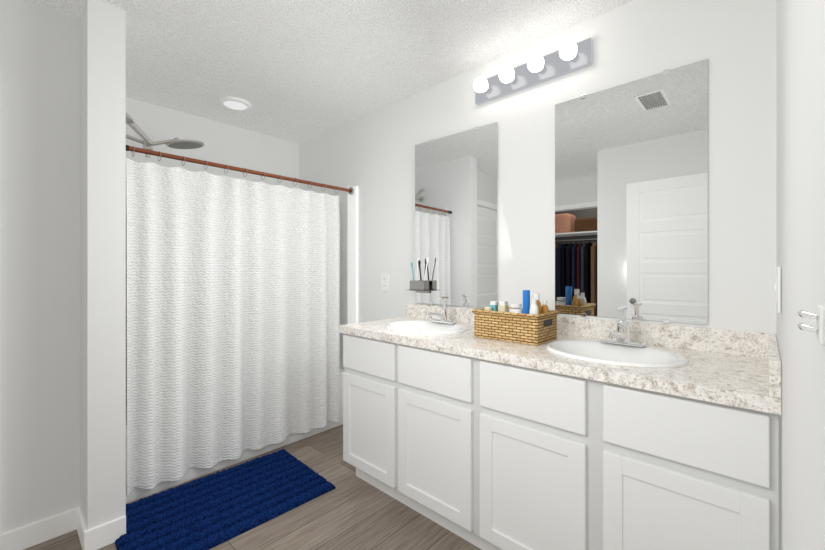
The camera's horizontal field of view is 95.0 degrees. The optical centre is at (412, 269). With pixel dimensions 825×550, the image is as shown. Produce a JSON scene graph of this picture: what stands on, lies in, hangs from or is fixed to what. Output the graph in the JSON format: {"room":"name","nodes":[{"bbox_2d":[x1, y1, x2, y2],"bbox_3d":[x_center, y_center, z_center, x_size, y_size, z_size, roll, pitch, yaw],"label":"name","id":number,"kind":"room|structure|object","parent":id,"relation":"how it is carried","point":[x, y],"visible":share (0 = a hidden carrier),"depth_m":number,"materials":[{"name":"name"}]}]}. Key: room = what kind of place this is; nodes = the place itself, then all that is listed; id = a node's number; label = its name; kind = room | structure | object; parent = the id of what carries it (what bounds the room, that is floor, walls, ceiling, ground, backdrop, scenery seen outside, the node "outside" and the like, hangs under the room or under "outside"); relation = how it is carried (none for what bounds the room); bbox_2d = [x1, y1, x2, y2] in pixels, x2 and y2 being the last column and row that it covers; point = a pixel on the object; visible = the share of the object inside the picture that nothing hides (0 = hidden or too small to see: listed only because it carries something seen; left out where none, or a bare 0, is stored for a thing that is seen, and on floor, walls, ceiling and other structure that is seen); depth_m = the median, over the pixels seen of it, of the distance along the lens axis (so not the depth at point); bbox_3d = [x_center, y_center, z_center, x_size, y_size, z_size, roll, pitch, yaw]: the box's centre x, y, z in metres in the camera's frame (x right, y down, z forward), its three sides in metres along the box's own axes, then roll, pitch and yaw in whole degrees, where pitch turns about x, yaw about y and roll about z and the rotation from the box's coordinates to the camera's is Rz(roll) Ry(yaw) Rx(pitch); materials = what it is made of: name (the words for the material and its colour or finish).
{"room":"bathroom","nodes":[
{"label":"bathroom","id":0,"kind":"room"},
{"bbox_2d":[0,0,79,549],"bbox_3d":[-2.182,0.016,1.279,0.120,2.440,1.585,0,0,43],"label":"wall","id":1,"kind":"structure","parent":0,"point":[40,45],"depth_m":1.72,"materials":[{"name":"grey paint"}]},
{"bbox_2d":[1,507,79,549],"bbox_3d":[-1.682,1.186,1.719,0.012,0.100,0.256,0,0,43],"label":"baseboard","id":2,"kind":"structure","parent":1,"relation":"attached to","point":[24,537],"depth_m":1.71,"materials":[{"name":"white wood"}]},
{"bbox_2d":[80,0,125,529],"bbox_3d":[-1.773,0.017,2.073,1.080,2.440,0.135,0,0,43],"label":"partition column","id":3,"kind":"structure","parent":0,"point":[102,24],"depth_m":1.71,"materials":[{"name":"white paint"}]},
{"bbox_2d":[77,508,86,549],"bbox_3d":[-1.506,1.186,1.722,0.238,0.100,0.012,0,0,43],"label":"baseboard","id":4,"kind":"object","parent":3,"relation":"attached to","point":[81,528],"depth_m":1.70,"materials":[{"name":"white wood"}]},
{"bbox_2d":[86,516,125,549],"bbox_3d":[-1.376,1.186,1.696,0.012,0.100,0.147,0,0,43],"label":"baseboard","id":5,"kind":"object","parent":3,"relation":"attached to","point":[100,536],"depth_m":1.69,"materials":[{"name":"white wood"}]},
{"bbox_2d":[126,113,203,157],"bbox_3d":[-1.614,-0.816,2.399,0.224,0.220,0.533,0,0,43],"label":"shower head","id":6,"kind":"object","parent":3,"relation":"attached to","point":[176,143],"visible":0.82,"depth_m":2.38},
{"bbox_2d":[126,145,353,495],"bbox_3d":[-0.994,0.255,2.471,0.079,1.829,1.504,0,0,43],"label":"shower curtain","id":7,"kind":"object","parent":3,"relation":"attached to","point":[233,284],"visible":0.99,"depth_m":2.32,"materials":[{"name":"white fabric"}]},
{"bbox_2d":[126,97,298,188],"bbox_3d":[-1.693,0.017,3.042,0.120,2.440,1.665,0,0,43],"label":"wall","id":8,"kind":"structure","parent":0,"point":[224,144],"depth_m":3.04,"materials":[{"name":"white paint"}]},
{"bbox_2d":[23,425,481,549],"bbox_3d":[-1.415,1.276,1.206,4.025,0.080,4.220,0,0,43],"label":"floor","id":9,"kind":"structure","parent":0,"point":[354,515],"depth_m":1.84,"materials":[{"name":"brown wood"}]},
{"bbox_2d":[115,449,335,549],"bbox_3d":[-0.988,1.218,2.024,0.625,0.035,0.950,0,0,45],"label":"rug","id":10,"kind":"object","parent":9,"relation":"on","point":[204,513],"visible":0.98,"depth_m":1.96,"materials":[{"name":"blue fabric"}]},
{"bbox_2d":[126,180,357,503],"bbox_3d":[-1.276,0.277,2.747,0.890,1.920,1.526,0,0,43],"label":"tub","id":11,"kind":"object","parent":9,"relation":"on","point":[348,203],"visible":0.15,"depth_m":3.00,"materials":[{"name":"white plastic"}]},
{"bbox_2d":[338,296,780,549],"bbox_3d":[0.444,0.696,1.792,1.853,1.082,0.588,0,0,43],"label":"vanity","id":12,"kind":"object","parent":9,"relation":"on","point":[603,434],"visible":1,"depth_m":1.40,"materials":[{"name":"white wood"}]},
{"bbox_2d":[472,290,558,345],"bbox_3d":[0.484,0.208,1.790,0.339,0.228,0.228,0,0,43],"label":"basket","id":13,"kind":"object","parent":12,"relation":"on","point":[535,324],"visible":1,"depth_m":1.71,"materials":[{"name":"wicker"}]},
{"bbox_2d":[27,0,633,143],"bbox_3d":[-1.415,-1.244,1.206,4.025,0.080,4.220,0,0,43],"label":"ceiling","id":14,"kind":"structure","parent":0,"point":[306,70],"depth_m":2.06,"materials":[{"name":"white paint"}]},
{"bbox_2d":[219,96,250,110],"bbox_3d":[-1.276,-1.188,2.727,0.210,0.030,0.210,0,0,43],"label":"ceiling light","id":15,"kind":"object","parent":14,"relation":"attached to","point":[233,103],"depth_m":2.69,"materials":[{"name":"white plastic"}]},
{"bbox_2d":[299,0,775,333],"bbox_3d":[0.162,0.017,2.539,3.525,2.440,0.120,0,0,43],"label":"wall","id":16,"kind":"structure","parent":0,"point":[374,152],"depth_m":1.92,"materials":[{"name":"white paint"}]},
{"bbox_2d":[381,274,388,290],"bbox_3d":[-0.204,0.091,2.788,0.085,0.125,0.008,0,0,43],"label":"outlet","id":17,"kind":"object","parent":16,"relation":"attached to","point":[384,277],"visible":1,"depth_m":2.78,"materials":[{"name":"white plastic"}]},
{"bbox_2d":[409,257,432,292],"bbox_3d":[0.045,0.036,2.475,0.180,0.231,0.066,0,0,43],"label":"toothbrush holder","id":18,"kind":"object","parent":16,"relation":"attached to","point":[419,286],"visible":1,"depth_m":2.46,"materials":[{"name":"silver metal"}]},
{"bbox_2d":[415,122,497,307],"bbox_3d":[0.250,-0.311,2.350,0.614,1.073,0.009,0,0,41],"label":"mirror","id":19,"kind":"object","parent":16,"relation":"attached to","point":[456,175],"visible":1,"depth_m":2.31,"materials":[{"name":"clear glass"}]},
{"bbox_2d":[473,38,592,104],"bbox_3d":[0.578,-1.037,1.975,0.646,0.122,0.136,0,0,43],"label":"vanity light","id":20,"kind":"object","parent":16,"relation":"attached to","point":[571,57],"depth_m":1.94,"materials":[{"name":"silver metal"}]},
{"bbox_2d":[555,59,707,324],"bbox_3d":[0.951,-0.311,1.716,0.615,1.073,0.008,0,0,43],"label":"mirror","id":21,"kind":"object","parent":16,"relation":"attached to","point":[631,158],"visible":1,"depth_m":1.68,"materials":[{"name":"clear glass"}]},
{"bbox_2d":[776,0,824,549],"bbox_3d":[0.628,0.017,0.538,0.120,2.440,2.180,0,0,43],"label":"wall","id":22,"kind":"structure","parent":0,"point":[800,24],"depth_m":0.48,"materials":[{"name":"white paint"}]},
{"bbox_2d":[773,267,780,312],"bbox_3d":[0.966,0.051,1.002,0.013,0.120,0.075,0,0,43],"label":"switch","id":23,"kind":"object","parent":22,"relation":"attached to","point":[777,286],"visible":1,"depth_m":0.97,"materials":[{"name":"white plastic"}]},
{"bbox_2d":[798,305,824,344],"bbox_3d":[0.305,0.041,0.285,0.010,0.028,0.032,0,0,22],"label":"towel hook","id":24,"kind":"object","parent":22,"relation":"attached to","point":[819,330],"visible":1,"depth_m":0.28,"materials":[{"name":"white plastic"}]}
]}

